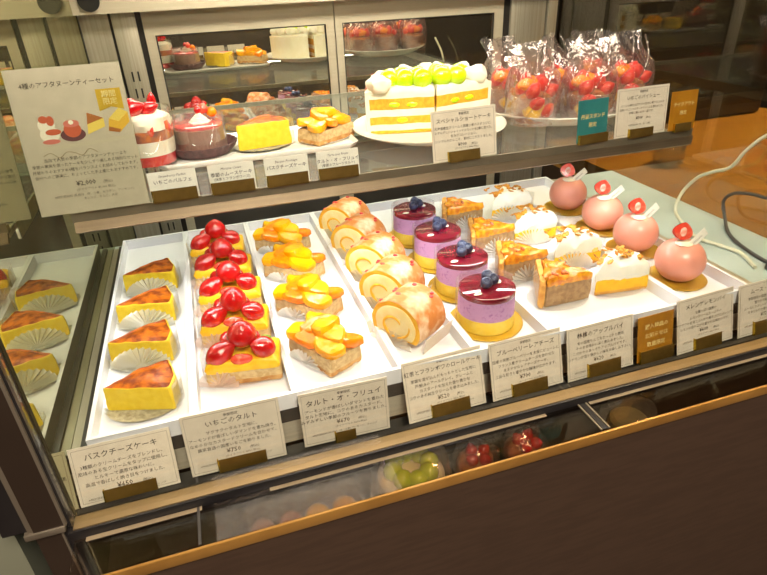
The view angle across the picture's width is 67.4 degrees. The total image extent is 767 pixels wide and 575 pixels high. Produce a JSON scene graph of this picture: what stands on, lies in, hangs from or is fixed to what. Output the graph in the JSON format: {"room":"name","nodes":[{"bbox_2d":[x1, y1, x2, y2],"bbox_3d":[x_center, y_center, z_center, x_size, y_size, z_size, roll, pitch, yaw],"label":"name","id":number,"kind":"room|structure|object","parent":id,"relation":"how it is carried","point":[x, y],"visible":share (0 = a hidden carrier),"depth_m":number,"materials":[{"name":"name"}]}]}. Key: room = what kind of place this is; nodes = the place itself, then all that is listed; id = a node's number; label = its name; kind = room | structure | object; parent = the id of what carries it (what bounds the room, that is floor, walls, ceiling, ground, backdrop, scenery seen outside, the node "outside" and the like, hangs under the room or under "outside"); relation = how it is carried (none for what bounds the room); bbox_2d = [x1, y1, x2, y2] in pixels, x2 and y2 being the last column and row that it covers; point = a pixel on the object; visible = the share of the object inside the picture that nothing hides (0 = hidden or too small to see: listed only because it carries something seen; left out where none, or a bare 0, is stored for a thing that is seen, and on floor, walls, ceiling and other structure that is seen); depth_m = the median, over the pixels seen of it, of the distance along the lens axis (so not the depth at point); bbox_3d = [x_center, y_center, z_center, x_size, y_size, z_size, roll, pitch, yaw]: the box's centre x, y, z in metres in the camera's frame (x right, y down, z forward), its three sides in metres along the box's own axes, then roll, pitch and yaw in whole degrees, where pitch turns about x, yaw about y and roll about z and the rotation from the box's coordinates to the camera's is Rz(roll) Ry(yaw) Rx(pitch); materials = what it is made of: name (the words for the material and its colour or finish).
{"room":"food shop","nodes":[
{"label":"food shop","id":0,"kind":"room"},
{"bbox_3d":[0.374,0.868,1.201,6.000,0.050,5.400,-11,30,-15],"label":"floor","id":1,"kind":"structure","parent":0,"visible":0},
{"bbox_2d":[0,518,98,574],"bbox_3d":[-0.677,0.229,0.735,0.600,1.600,0.679,-11,30,-15],"label":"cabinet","id":2,"kind":"object","parent":1,"relation":"on","point":[18,556],"visible":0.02,"depth_m":0.47,"materials":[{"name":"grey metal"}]},
{"bbox_2d":[0,0,766,574],"bbox_3d":[0.190,0.136,0.977,1.196,1.460,0.764,-11,30,-15],"label":"display case","id":3,"kind":"object","parent":1,"relation":"on","point":[682,489],"visible":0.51,"depth_m":0.55,"materials":[{"name":"brown laminate"}]},
{"bbox_2d":[66,427,180,507],"bbox_3d":[-0.209,0.147,0.466,0.077,0.049,0.020,-11,30,-15],"label":"price card","id":4,"kind":"object","parent":3,"relation":"on","point":[111,470],"visible":1,"depth_m":0.47,"materials":[{"name":"grey paper"}]},
{"bbox_2d":[86,231,193,445],"bbox_3d":[-0.259,0.028,0.642,0.083,0.016,0.414,-11,30,-15],"label":"display tray","id":5,"kind":"object","parent":3,"relation":"on","point":[135,253],"visible":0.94,"depth_m":0.58,"materials":[{"name":"white plastic"}]},
{"bbox_2d":[103,360,183,421],"bbox_3d":[-0.212,0.089,0.505,0.069,0.028,0.058,-6,29,-7],"label":"cheesecake","id":6,"kind":"object","parent":5,"relation":"on","point":[148,392],"visible":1,"depth_m":0.50,"materials":[{"name":"yellow food"}]},
{"bbox_2d":[108,319,179,371],"bbox_3d":[-0.237,0.056,0.568,0.069,0.028,0.059,-7,29,-9],"label":"cheesecake","id":7,"kind":"object","parent":5,"relation":"on","point":[149,344],"visible":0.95,"depth_m":0.56,"materials":[{"name":"yellow food"}]},
{"bbox_2d":[110,347,172,368],"bbox_3d":[-0.234,0.068,0.555,0.060,0.019,0.009,-3,29,-2],"label":"cup","id":8,"kind":"object","parent":7,"relation":"on","point":[121,357],"depth_m":0.56,"materials":[{"name":"white paper"}]},
{"bbox_2d":[116,285,179,330],"bbox_3d":[-0.260,0.021,0.632,0.069,0.028,0.059,-9,30,-12],"label":"cheesecake","id":9,"kind":"object","parent":5,"relation":"on","point":[157,304],"visible":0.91,"depth_m":0.62,"materials":[{"name":"yellow food"}]},
{"bbox_2d":[119,309,174,328],"bbox_3d":[-0.256,0.033,0.620,0.060,0.019,0.009,-5,29,-5],"label":"cup","id":10,"kind":"object","parent":9,"relation":"on","point":[128,318],"depth_m":0.62,"materials":[{"name":"white paper"}]},
{"bbox_2d":[123,258,180,296],"bbox_3d":[-0.281,-0.013,0.696,0.069,0.028,0.059,-10,30,-13],"label":"cheesecake","id":11,"kind":"object","parent":5,"relation":"on","point":[159,273],"visible":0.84,"depth_m":0.69,"materials":[{"name":"yellow food"}]},
{"bbox_2d":[126,277,176,295],"bbox_3d":[-0.277,-0.001,0.684,0.060,0.019,0.009,-6,29,-6],"label":"cup","id":12,"kind":"object","parent":11,"relation":"on","point":[135,286],"depth_m":0.68,"materials":[{"name":"white paper"}]},
{"bbox_2d":[178,397,286,476],"bbox_3d":[-0.125,0.128,0.484,0.080,0.060,0.013,-10,30,-14],"label":"price card","id":13,"kind":"object","parent":3,"relation":"on","point":[222,440],"visible":1,"depth_m":0.48,"materials":[{"name":"grey paper"}]},
{"bbox_2d":[185,222,296,413],"bbox_3d":[-0.179,0.012,0.663,0.085,0.016,0.414,-11,30,-15],"label":"display tray","id":14,"kind":"object","parent":3,"relation":"on","point":[206,399],"visible":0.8,"depth_m":0.53,"materials":[{"name":"white plastic"}]},
{"bbox_2d":[189,219,247,266],"bbox_3d":[-0.222,-0.064,0.755,0.081,0.055,0.053,-8,29,-10],"label":"tart","id":15,"kind":"object","parent":14,"relation":"on","point":[214,229],"visible":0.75,"depth_m":0.74,"materials":[{"name":"red food"}]},
{"bbox_2d":[189,251,247,266],"bbox_3d":[-0.222,-0.046,0.764,0.081,0.016,0.053,-8,29,-10],"label":"cup","id":16,"kind":"object","parent":15,"relation":"on","point":[194,255],"depth_m":0.74,"materials":[{"name":"pink paper"}]},
{"bbox_2d":[191,238,255,288],"bbox_3d":[-0.200,-0.035,0.701,0.081,0.055,0.053,-7,29,-9],"label":"tart","id":17,"kind":"object","parent":14,"relation":"on","point":[220,250],"visible":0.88,"depth_m":0.69,"materials":[{"name":"red food"}]},
{"bbox_2d":[191,271,255,288],"bbox_3d":[-0.199,-0.018,0.710,0.081,0.016,0.053,-7,29,-9],"label":"crust","id":18,"kind":"object","parent":17,"relation":"on","point":[200,276],"depth_m":0.69,"materials":[{"name":"food"}]},
{"bbox_2d":[194,260,263,315],"bbox_3d":[-0.176,-0.005,0.646,0.081,0.055,0.053,-7,29,-9],"label":"tart","id":19,"kind":"object","parent":14,"relation":"on","point":[228,274],"visible":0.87,"depth_m":0.63,"materials":[{"name":"red food"}]},
{"bbox_2d":[194,300,263,315],"bbox_3d":[-0.175,0.012,0.655,0.081,0.016,0.053,-7,29,-9],"label":"crust","id":20,"kind":"object","parent":19,"relation":"on","point":[203,305],"depth_m":0.63,"materials":[{"name":"food"}]},
{"bbox_2d":[195,287,271,347],"bbox_3d":[-0.156,0.025,0.589,0.081,0.055,0.053,-6,29,-7],"label":"tart","id":21,"kind":"object","parent":14,"relation":"on","point":[233,305],"visible":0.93,"depth_m":0.58,"materials":[{"name":"red food"}]},
{"bbox_2d":[195,328,271,347],"bbox_3d":[-0.155,0.042,0.599,0.081,0.016,0.053,-7,29,-7],"label":"crust","id":22,"kind":"object","parent":21,"relation":"on","point":[209,336],"depth_m":0.58,"materials":[{"name":"food"}]},
{"bbox_2d":[198,320,282,387],"bbox_3d":[-0.134,0.056,0.533,0.081,0.055,0.053,-6,29,-6],"label":"tart","id":23,"kind":"object","parent":14,"relation":"on","point":[241,356],"visible":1,"depth_m":0.52,"materials":[{"name":"red food"}]},
{"bbox_2d":[198,372,269,387],"bbox_3d":[-0.133,0.072,0.542,0.081,0.016,0.053,-6,29,-6],"label":"crust","id":24,"kind":"object","parent":23,"relation":"on","point":[210,379],"depth_m":0.52,"materials":[{"name":"beige food"}]},
{"bbox_2d":[140,1,346,230],"bbox_3d":[-0.225,-0.264,1.039,0.306,0.442,0.008,-11,30,-15],"label":"sliding door","id":25,"kind":"structure","parent":3,"relation":"attached to","point":[214,56],"depth_m":0.98,"materials":[{"name":"metal"}]},
{"bbox_2d":[157,25,330,172],"bbox_3d":[-0.227,-0.326,1.007,0.274,0.227,0.002,-11,30,-15],"label":"mirror glass","id":26,"kind":"object","parent":25,"relation":"on","point":[210,65],"depth_m":0.98,"materials":[{"name":"clear glass"}]},
{"bbox_2d":[241,481,364,533],"bbox_3d":[-0.069,0.207,0.516,0.113,0.042,0.048,-11,30,-15],"label":"pack","id":27,"kind":"object","parent":3,"relation":"on","point":[263,523],"visible":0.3,"depth_m":0.51,"materials":[{"name":"orange food"}]},
{"bbox_2d":[245,212,402,404],"bbox_3d":[-0.092,-0.004,0.686,0.098,0.016,0.414,-11,30,-15],"label":"display tray","id":28,"kind":"object","parent":3,"relation":"on","point":[378,360],"visible":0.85,"depth_m":0.60,"materials":[{"name":"white plastic"}]},
{"bbox_2d":[252,218,310,253],"bbox_3d":[-0.137,-0.070,0.776,0.077,0.040,0.053,11,32,23],"label":"tart","id":29,"kind":"object","parent":28,"relation":"on","point":[280,231],"visible":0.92,"depth_m":0.77,"materials":[{"name":"orange food"}]},
{"bbox_2d":[261,241,325,282],"bbox_3d":[-0.111,-0.033,0.707,0.077,0.040,0.053,12,32,25],"label":"tart","id":30,"kind":"object","parent":28,"relation":"on","point":[292,258],"visible":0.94,"depth_m":0.69,"materials":[{"name":"orange food"}]},
{"bbox_2d":[266,272,323,282],"bbox_3d":[-0.110,-0.021,0.713,0.077,0.012,0.053,12,32,25],"label":"cup","id":31,"kind":"object","parent":30,"relation":"on","point":[276,276],"depth_m":0.70,"materials":[{"name":"white paper"}]},
{"bbox_2d":[273,273,343,321],"bbox_3d":[-0.083,0.008,0.630,0.077,0.040,0.053,15,33,28],"label":"tart","id":32,"kind":"object","parent":28,"relation":"on","point":[302,294],"visible":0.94,"depth_m":0.62,"materials":[{"name":"orange food"}]},
{"bbox_2d":[286,311,363,376],"bbox_3d":[-0.058,0.049,0.554,0.053,0.040,0.077,-27,37,-37],"label":"tart","id":33,"kind":"object","parent":28,"relation":"on","point":[320,342],"visible":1,"depth_m":0.54,"materials":[{"name":"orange food"}]},
{"bbox_2d":[289,349,356,372],"bbox_3d":[-0.057,0.061,0.561,0.053,0.012,0.077,-27,37,-37],"label":"crust","id":34,"kind":"object","parent":33,"relation":"on","point":[345,360],"depth_m":0.54,"materials":[{"name":"beige food"}]},
{"bbox_2d":[297,377,389,446],"bbox_3d":[-0.033,0.112,0.508,0.079,0.057,0.008,-10,30,-13],"label":"price card","id":35,"kind":"object","parent":3,"relation":"on","point":[345,412],"visible":1,"depth_m":0.51,"materials":[{"name":"grey paper"}]},
{"bbox_2d":[70,75,693,233],"bbox_3d":[-0.032,-0.228,0.804,0.670,0.026,0.518,-11,30,-15],"label":"display shelf","id":36,"kind":"object","parent":3,"relation":"attached to","point":[209,204],"visible":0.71,"depth_m":0.58,"materials":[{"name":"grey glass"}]},
{"bbox_2d":[1,62,149,216],"bbox_3d":[-0.257,-0.125,0.486,0.090,0.118,0.029,-11,30,-15],"label":"menu sign","id":37,"kind":"object","parent":36,"relation":"on","point":[74,126],"visible":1,"depth_m":0.49,"materials":[{"name":"paper"}]},
{"bbox_2d":[95,87,123,110],"bbox_3d":[-0.231,-0.159,0.486,0.020,0.017,0.004,-11,30,-15],"label":"print","id":38,"kind":"object","parent":37,"relation":"on","point":[106,98],"depth_m":0.49,"materials":[{"name":"yellow paper"}]},
{"bbox_2d":[127,92,176,167],"bbox_3d":[-0.253,-0.168,0.612,0.058,0.076,0.058,-11,30,-15],"label":"parfait","id":39,"kind":"object","parent":36,"relation":"on","point":[153,128],"visible":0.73,"depth_m":0.60,"materials":[{"name":"white food"}]},
{"bbox_2d":[146,168,199,203],"bbox_3d":[-0.189,-0.091,0.518,0.042,0.027,0.006,-11,30,-15],"label":"price card","id":40,"kind":"object","parent":36,"relation":"on","point":[182,184],"visible":1,"depth_m":0.52,"materials":[{"name":"white paper"}]},
{"bbox_2d":[207,160,256,195],"bbox_3d":[-0.140,-0.101,0.531,0.042,0.027,0.006,-11,30,-15],"label":"price card","id":41,"kind":"object","parent":36,"relation":"on","point":[229,178],"visible":1,"depth_m":0.53,"materials":[{"name":"white paper"}]},
{"bbox_2d":[158,126,357,170],"bbox_3d":[-0.151,-0.171,0.685,0.225,0.007,0.115,-11,30,-15],"label":"serving tray","id":42,"kind":"object","parent":36,"relation":"on","point":[294,148],"visible":0.45,"depth_m":0.65,"materials":[{"name":"white ceramic"}]},
{"bbox_2d":[173,103,236,159],"bbox_3d":[-0.209,-0.179,0.650,0.081,0.053,0.081,-11,30,-15],"label":"cake","id":43,"kind":"object","parent":42,"relation":"on","point":[199,137],"visible":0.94,"depth_m":0.64,"materials":[{"name":"pink food"}]},
{"bbox_2d":[176,134,236,159],"bbox_3d":[-0.208,-0.162,0.660,0.081,0.012,0.081,-11,30,-15],"label":"paper cup","id":44,"kind":"object","parent":43,"relation":"on","point":[213,145],"depth_m":0.63,"materials":[{"name":"brown paper"}]},
{"bbox_2d":[234,114,291,151],"bbox_3d":[-0.142,-0.181,0.672,0.072,0.030,0.062,-21,34,-29],"label":"cheesecake","id":45,"kind":"object","parent":42,"relation":"on","point":[266,132],"visible":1,"depth_m":0.66,"materials":[{"name":"yellow food"}]},
{"bbox_2d":[296,107,353,145],"bbox_3d":[-0.069,-0.196,0.686,0.049,0.036,0.072,21,37,36],"label":"tart","id":46,"kind":"object","parent":42,"relation":"on","point":[324,125],"visible":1,"depth_m":0.67,"materials":[{"name":"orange food"}]},
{"bbox_2d":[263,154,309,187],"bbox_3d":[-0.091,-0.110,0.544,0.042,0.027,0.006,-11,30,-15],"label":"price card","id":47,"kind":"object","parent":36,"relation":"on","point":[293,169],"visible":1,"depth_m":0.54,"materials":[{"name":"white paper"}]},
{"bbox_2d":[316,147,359,180],"bbox_3d":[-0.043,-0.119,0.557,0.042,0.027,0.006,-11,30,-15],"label":"price card","id":48,"kind":"object","parent":36,"relation":"on","point":[341,163],"visible":1,"depth_m":0.56,"materials":[{"name":"white paper"}]},
{"bbox_2d":[353,114,506,145],"bbox_3d":[0.056,-0.198,0.711,0.189,0.014,0.189,-11,30,-15],"label":"round plate","id":49,"kind":"object","parent":36,"relation":"on","point":[360,125],"visible":0.31,"depth_m":0.68,"materials":[{"name":"white ceramic"}]},
{"bbox_2d":[365,64,434,133],"bbox_3d":[0.012,-0.232,0.704,0.084,0.072,0.083,-11,30,-15],"label":"slice","id":50,"kind":"object","parent":49,"relation":"on","point":[400,99],"visible":1,"depth_m":0.68,"materials":[{"name":"white food"}]},
{"bbox_2d":[417,61,491,111],"bbox_3d":[0.086,-0.246,0.723,0.085,0.072,0.082,-11,30,-15],"label":"slice","id":51,"kind":"object","parent":49,"relation":"on","point":[458,85],"visible":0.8,"depth_m":0.69,"materials":[{"name":"white food"}]},
{"bbox_2d":[430,104,496,162],"bbox_3d":[0.084,-0.156,0.588,0.073,0.052,0.013,-12,30,-17],"label":"price card","id":52,"kind":"object","parent":36,"relation":"on","point":[469,133],"visible":1,"depth_m":0.59,"materials":[{"name":"grey paper"}]},
{"bbox_2d":[495,108,615,125],"bbox_3d":[0.230,-0.240,0.771,0.207,0.017,0.194,-11,30,-15],"label":"scalloped plate","id":53,"kind":"object","parent":36,"relation":"on","point":[558,121],"visible":0.26,"depth_m":0.71,"materials":[{"name":"white ceramic"}]},
{"bbox_2d":[480,35,531,115],"bbox_3d":[0.161,-0.279,0.754,0.067,0.094,0.069,-24,36,-34],"label":"pastry","id":54,"kind":"object","parent":53,"relation":"on","point":[499,76],"visible":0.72,"depth_m":0.74,"materials":[{"name":"red food"}]},
{"bbox_2d":[504,46,561,126],"bbox_3d":[0.182,-0.248,0.697,0.067,0.094,0.069,-17,32,-24],"label":"pastry","id":55,"kind":"object","parent":53,"relation":"on","point":[532,96],"visible":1,"depth_m":0.69,"materials":[{"name":"red food"}]},
{"bbox_2d":[532,33,584,112],"bbox_3d":[0.230,-0.283,0.756,0.069,0.094,0.067,8,31,19],"label":"pastry","id":56,"kind":"object","parent":53,"relation":"on","point":[571,73],"visible":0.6,"depth_m":0.74,"materials":[{"name":"red food"}]},
{"bbox_2d":[559,38,618,120],"bbox_3d":[0.251,-0.252,0.699,0.067,0.094,0.069,-8,29,-10],"label":"pastry","id":57,"kind":"object","parent":53,"relation":"on","point":[586,85],"visible":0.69,"depth_m":0.69,"materials":[{"name":"red food"}]},
{"bbox_2d":[598,30,654,111],"bbox_3d":[0.308,-0.276,0.729,0.067,0.094,0.069,-15,32,-22],"label":"pastry","id":58,"kind":"object","parent":53,"relation":"on","point":[633,74],"visible":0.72,"depth_m":0.72,"materials":[{"name":"red food"}]},
{"bbox_2d":[576,97,608,145],"bbox_3d":[0.229,-0.180,0.626,0.040,0.046,0.009,-13,31,-19],"label":"price card","id":59,"kind":"object","parent":36,"relation":"on","point":[592,113],"visible":1,"depth_m":0.63,"materials":[{"name":"teal paper"}]},
{"bbox_2d":[614,84,669,138],"bbox_3d":[0.288,-0.195,0.640,0.070,0.054,0.009,-12,30,-17],"label":"price card","id":60,"kind":"object","parent":36,"relation":"on","point":[640,111],"visible":1,"depth_m":0.64,"materials":[{"name":"grey paper"}]},
{"bbox_2d":[667,89,698,132],"bbox_3d":[0.342,-0.201,0.655,0.037,0.044,0.008,-12,30,-16],"label":"price card","id":61,"kind":"object","parent":36,"relation":"on","point":[683,103],"visible":1,"depth_m":0.66,"materials":[{"name":"orange paper"}]},
{"bbox_2d":[311,211,476,364],"bbox_3d":[-0.010,-0.020,0.708,0.074,0.016,0.414,-11,30,-15],"label":"display tray","id":62,"kind":"object","parent":3,"relation":"on","point":[455,340],"visible":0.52,"depth_m":0.57,"materials":[{"name":"white plastic"}]},
{"bbox_2d":[315,196,370,238],"bbox_3d":[-0.055,-0.098,0.808,0.075,0.050,0.051,13,33,26],"label":"cake slice","id":63,"kind":"object","parent":62,"relation":"on","point":[336,213],"visible":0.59,"depth_m":0.79,"materials":[{"name":"beige food"}]},
{"bbox_2d":[326,212,385,259],"bbox_3d":[-0.033,-0.068,0.752,0.075,0.050,0.051,13,32,25],"label":"cake slice","id":64,"kind":"object","parent":62,"relation":"on","point":[348,233],"visible":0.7,"depth_m":0.74,"materials":[{"name":"food"}]},
{"bbox_2d":[340,231,411,281],"bbox_3d":[-0.011,-0.038,0.696,0.075,0.050,0.051,12,32,25],"label":"cake slice","id":65,"kind":"object","parent":62,"relation":"on","point":[364,254],"visible":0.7,"depth_m":0.68,"materials":[{"name":"beige food"}]},
{"bbox_2d":[354,254,431,308],"bbox_3d":[0.009,-0.006,0.638,0.075,0.050,0.051,14,33,27],"label":"cake slice","id":66,"kind":"object","parent":62,"relation":"on","point":[378,282],"visible":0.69,"depth_m":0.62,"materials":[{"name":"beige food"}]},
{"bbox_2d":[366,282,452,354],"bbox_3d":[0.024,0.026,0.578,0.075,0.050,0.051,19,35,33],"label":"cake slice","id":67,"kind":"object","parent":62,"relation":"on","point":[413,311],"visible":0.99,"depth_m":0.56,"materials":[{"name":"food"}]},
{"bbox_2d":[370,448,451,497],"bbox_3d":[0.026,0.176,0.545,0.080,0.061,0.080,-11,30,-15],"label":"cake","id":68,"kind":"object","parent":3,"relation":"on","point":[397,473],"visible":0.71,"depth_m":0.53,"materials":[{"name":"green food"}]},
{"bbox_2d":[332,0,503,203],"bbox_3d":[0.076,-0.322,1.119,0.322,0.442,0.008,-11,30,-15],"label":"sliding door","id":69,"kind":"structure","parent":3,"relation":"attached to","point":[371,36],"depth_m":1.05,"materials":[{"name":"glass"}]},
{"bbox_2d":[343,14,492,152],"bbox_3d":[0.070,-0.383,1.086,0.287,0.227,0.002,-11,30,-15],"label":"mirror glass","id":70,"kind":"object","parent":69,"relation":"on","point":[372,43],"depth_m":1.05,"materials":[{"name":"clear glass"}]},
{"bbox_2d":[400,345,486,423],"bbox_3d":[0.058,0.092,0.536,0.080,0.058,0.023,-12,30,-16],"label":"price card","id":71,"kind":"object","parent":3,"relation":"on","point":[441,388],"visible":1,"depth_m":0.54,"materials":[{"name":"grey paper"}]},
{"bbox_2d":[366,197,554,362],"bbox_3d":[0.064,-0.034,0.728,0.083,0.016,0.414,-11,30,-15],"label":"display tray","id":72,"kind":"object","parent":3,"relation":"on","point":[383,210],"visible":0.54,"depth_m":0.61,"materials":[{"name":"white plastic"}]},
{"bbox_2d":[389,196,435,248],"bbox_3d":[0.037,-0.094,0.787,0.089,0.056,0.078,-11,30,-15],"label":"cake","id":73,"kind":"object","parent":72,"relation":"on","point":[406,215],"visible":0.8,"depth_m":0.77,"materials":[{"name":"purple food"}]},
{"bbox_2d":[408,216,460,273],"bbox_3d":[0.063,-0.059,0.722,0.089,0.056,0.078,-14,31,-19],"label":"cake","id":74,"kind":"object","parent":72,"relation":"on","point":[432,236],"visible":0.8,"depth_m":0.71,"materials":[{"name":"purple food"}]},
{"bbox_2d":[426,240,487,303],"bbox_3d":[0.085,-0.024,0.657,0.089,0.056,0.078,-12,30,-17],"label":"cake","id":75,"kind":"object","parent":72,"relation":"on","point":[454,263],"visible":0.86,"depth_m":0.64,"materials":[{"name":"purple food"}]},
{"bbox_2d":[450,269,522,341],"bbox_3d":[0.101,0.012,0.591,0.089,0.056,0.078,-11,30,-15],"label":"cake","id":76,"kind":"object","parent":72,"relation":"on","point":[485,309],"visible":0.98,"depth_m":0.58,"materials":[{"name":"purple food"}]},
{"bbox_2d":[451,437,499,472],"bbox_3d":[0.090,0.169,0.559,0.049,0.050,0.049,-11,30,-15],"label":"pastry","id":77,"kind":"object","parent":3,"relation":"on","point":[473,456],"visible":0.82,"depth_m":0.55,"materials":[{"name":"red food"}]},
{"bbox_2d":[488,327,562,401],"bbox_3d":[0.140,0.076,0.558,0.079,0.058,0.020,-12,30,-16],"label":"price card","id":78,"kind":"object","parent":3,"relation":"on","point":[530,363],"visible":1,"depth_m":0.56,"materials":[{"name":"grey paper"}]},
{"bbox_2d":[500,422,550,459],"bbox_3d":[0.140,0.160,0.575,0.052,0.052,0.050,-11,30,-15],"label":"pastry","id":79,"kind":"object","parent":3,"relation":"on","point":[524,442],"visible":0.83,"depth_m":0.56,"materials":[{"name":"red food"}]},
{"bbox_2d":[409,184,684,343],"bbox_3d":[0.180,-0.056,0.758,0.160,0.016,0.414,-11,30,-15],"label":"display tray","id":80,"kind":"object","parent":3,"relation":"on","point":[655,298],"visible":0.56,"depth_m":0.63,"materials":[{"name":"white plastic"}]},
{"bbox_2d":[442,197,483,231],"bbox_3d":[0.109,-0.106,0.821,0.071,0.039,0.063,7,30,17],"label":"slice","id":81,"kind":"object","parent":80,"relation":"on","point":[458,211],"visible":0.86,"depth_m":0.81,"materials":[{"name":"orange food"}]},
{"bbox_2d":[467,217,514,256],"bbox_3d":[0.137,-0.068,0.750,0.071,0.039,0.063,6,30,14],"label":"slice","id":82,"kind":"object","parent":80,"relation":"on","point":[483,233],"visible":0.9,"depth_m":0.74,"materials":[{"name":"orange food"}]},
{"bbox_2d":[467,237,512,256],"bbox_3d":[0.136,-0.060,0.755,0.071,0.021,0.057,-13,31,-19],"label":"cup","id":83,"kind":"object","parent":82,"relation":"on","point":[488,244],"depth_m":0.74,"materials":[{"name":"white paper"}]},
{"bbox_2d":[483,183,531,220],"bbox_3d":[0.183,-0.129,0.851,0.074,0.045,0.057,-11,30,-15],"label":"slice","id":84,"kind":"object","parent":80,"relation":"on","point":[507,197],"visible":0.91,"depth_m":0.84,"materials":[{"name":"white food"}]},
{"bbox_2d":[490,240,547,285],"bbox_3d":[0.160,-0.031,0.681,0.071,0.039,0.063,7,30,17],"label":"slice","id":85,"kind":"object","parent":80,"relation":"on","point":[515,262],"visible":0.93,"depth_m":0.67,"materials":[{"name":"orange food"}]},
{"bbox_2d":[490,264,533,285],"bbox_3d":[0.158,-0.023,0.686,0.071,0.021,0.057,-12,30,-16],"label":"cup","id":86,"kind":"object","parent":85,"relation":"on","point":[520,274],"depth_m":0.67,"materials":[{"name":"white paper"}]},
{"bbox_2d":[505,203,556,244],"bbox_3d":[0.198,-0.089,0.777,0.074,0.045,0.057,-11,30,-15],"label":"slice","id":87,"kind":"object","parent":80,"relation":"on","point":[531,223],"visible":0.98,"depth_m":0.76,"materials":[{"name":"white food"}]},
{"bbox_2d":[513,227,551,244],"bbox_3d":[0.198,-0.079,0.782,0.073,0.022,0.057,-11,30,-15],"label":"cup","id":88,"kind":"object","parent":87,"relation":"on","point":[523,235],"depth_m":0.77,"materials":[{"name":"white paper"}]},
{"bbox_2d":[526,258,592,309],"bbox_3d":[0.193,-0.005,0.632,0.068,0.039,0.063,7,31,17],"label":"slice","id":89,"kind":"object","parent":80,"relation":"on","point":[557,285],"visible":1,"depth_m":0.62,"materials":[{"name":"orange food"}]},
{"bbox_2d":[526,288,587,309],"bbox_3d":[0.194,0.010,0.641,0.071,0.003,0.057,-11,30,-15],"label":"cup","id":90,"kind":"object","parent":89,"relation":"on","point":[571,299],"depth_m":0.63,"materials":[{"name":"white paper"}]},
{"bbox_2d":[544,224,601,267],"bbox_3d":[0.232,-0.053,0.710,0.074,0.045,0.057,-9,30,-12],"label":"slice","id":91,"kind":"object","parent":80,"relation":"on","point":[574,246],"visible":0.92,"depth_m":0.70,"materials":[{"name":"white food"}]},
{"bbox_2d":[547,250,597,267],"bbox_3d":[0.233,-0.043,0.715,0.073,0.022,0.057,-9,30,-12],"label":"cup","id":92,"kind":"object","parent":91,"relation":"on","point":[574,258],"depth_m":0.70,"materials":[{"name":"white paper"}]},
{"bbox_2d":[590,245,649,295],"bbox_3d":[0.263,-0.022,0.651,0.074,0.045,0.057,-7,29,-9],"label":"slice","id":93,"kind":"object","parent":80,"relation":"on","point":[622,271],"visible":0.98,"depth_m":0.64,"materials":[{"name":"white food"}]},
{"bbox_2d":[566,313,632,382],"bbox_3d":[0.219,0.062,0.578,0.079,0.056,0.018,-12,30,-16],"label":"price card","id":94,"kind":"object","parent":3,"relation":"on","point":[606,346],"visible":1,"depth_m":0.58,"materials":[{"name":"grey paper"}]},
{"bbox_2d":[500,177,746,302],"bbox_3d":[0.297,-0.079,0.789,0.086,0.016,0.414,-11,30,-15],"label":"display tray","id":95,"kind":"object","parent":3,"relation":"on","point":[538,188],"visible":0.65,"depth_m":0.71,"materials":[{"name":"white plastic"}]},
{"bbox_2d":[544,163,586,215],"bbox_3d":[0.276,-0.151,0.858,0.068,0.069,0.066,-23,35,-32],"label":"cake","id":96,"kind":"object","parent":95,"relation":"on","point":[567,194],"visible":0.96,"depth_m":0.85,"materials":[{"name":"pink food"}]},
{"bbox_2d":[573,180,624,236],"bbox_3d":[0.301,-0.114,0.788,0.068,0.069,0.066,-21,34,-29],"label":"cake","id":97,"kind":"object","parent":95,"relation":"on","point":[601,211],"visible":0.94,"depth_m":0.78,"materials":[{"name":"pink food"}]},
{"bbox_2d":[603,197,659,259],"bbox_3d":[0.320,-0.080,0.726,0.068,0.069,0.066,-25,36,-34],"label":"cake","id":98,"kind":"object","parent":95,"relation":"on","point":[637,231],"visible":0.91,"depth_m":0.71,"materials":[{"name":"pink food"}]},
{"bbox_2d":[649,222,707,290],"bbox_3d":[0.340,-0.041,0.655,0.068,0.069,0.066,-23,35,-32],"label":"cake","id":99,"kind":"object","parent":95,"relation":"on","point":[680,262],"visible":0.97,"depth_m":0.64,"materials":[{"name":"pink food"}]},
{"bbox_2d":[636,309,673,364],"bbox_3d":[0.283,0.052,0.596,0.046,0.051,0.014,-12,30,-17],"label":"price card","id":100,"kind":"object","parent":3,"relation":"on","point":[655,331],"visible":1,"depth_m":0.60,"materials":[{"name":"gold paper"}]},
{"bbox_2d":[546,107,766,237],"bbox_3d":[0.726,-0.255,1.147,0.650,0.038,0.895,-11,30,-15],"label":"countertop","id":101,"kind":"structure","parent":3,"relation":"attached to","point":[717,142],"depth_m":1.07,"materials":[{"name":"brown wood"}]},
{"bbox_2d":[547,0,766,137],"bbox_3d":[0.612,-0.568,1.330,0.560,0.340,0.216,-11,30,-15],"label":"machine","id":102,"kind":"object","parent":101,"relation":"on","point":[717,48],"visible":0.51,"depth_m":1.25,"materials":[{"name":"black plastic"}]},
{"bbox_2d":[677,286,733,354],"bbox_3d":[0.343,0.037,0.611,0.081,0.059,0.020,-13,31,-18],"label":"price card","id":103,"kind":"object","parent":3,"relation":"on","point":[705,320],"visible":1,"depth_m":0.61,"materials":[{"name":"grey paper"}]},
{"bbox_2d":[674,134,766,268],"bbox_3d":[0.445,-0.142,0.744,0.072,0.162,0.199,-11,30,-15],"label":"cable","id":104,"kind":"object","parent":3,"relation":"on","point":[763,137],"visible":0.88,"depth_m":0.76,"materials":[{"name":"white plastic"}]},
{"bbox_2d":[737,279,766,338],"bbox_3d":[0.423,0.021,0.633,0.082,0.059,0.020,-12,30,-17],"label":"price card","id":105,"kind":"object","parent":3,"relation":"on","point":[752,297],"visible":1,"depth_m":0.63,"materials":[{"name":"grey paper"}]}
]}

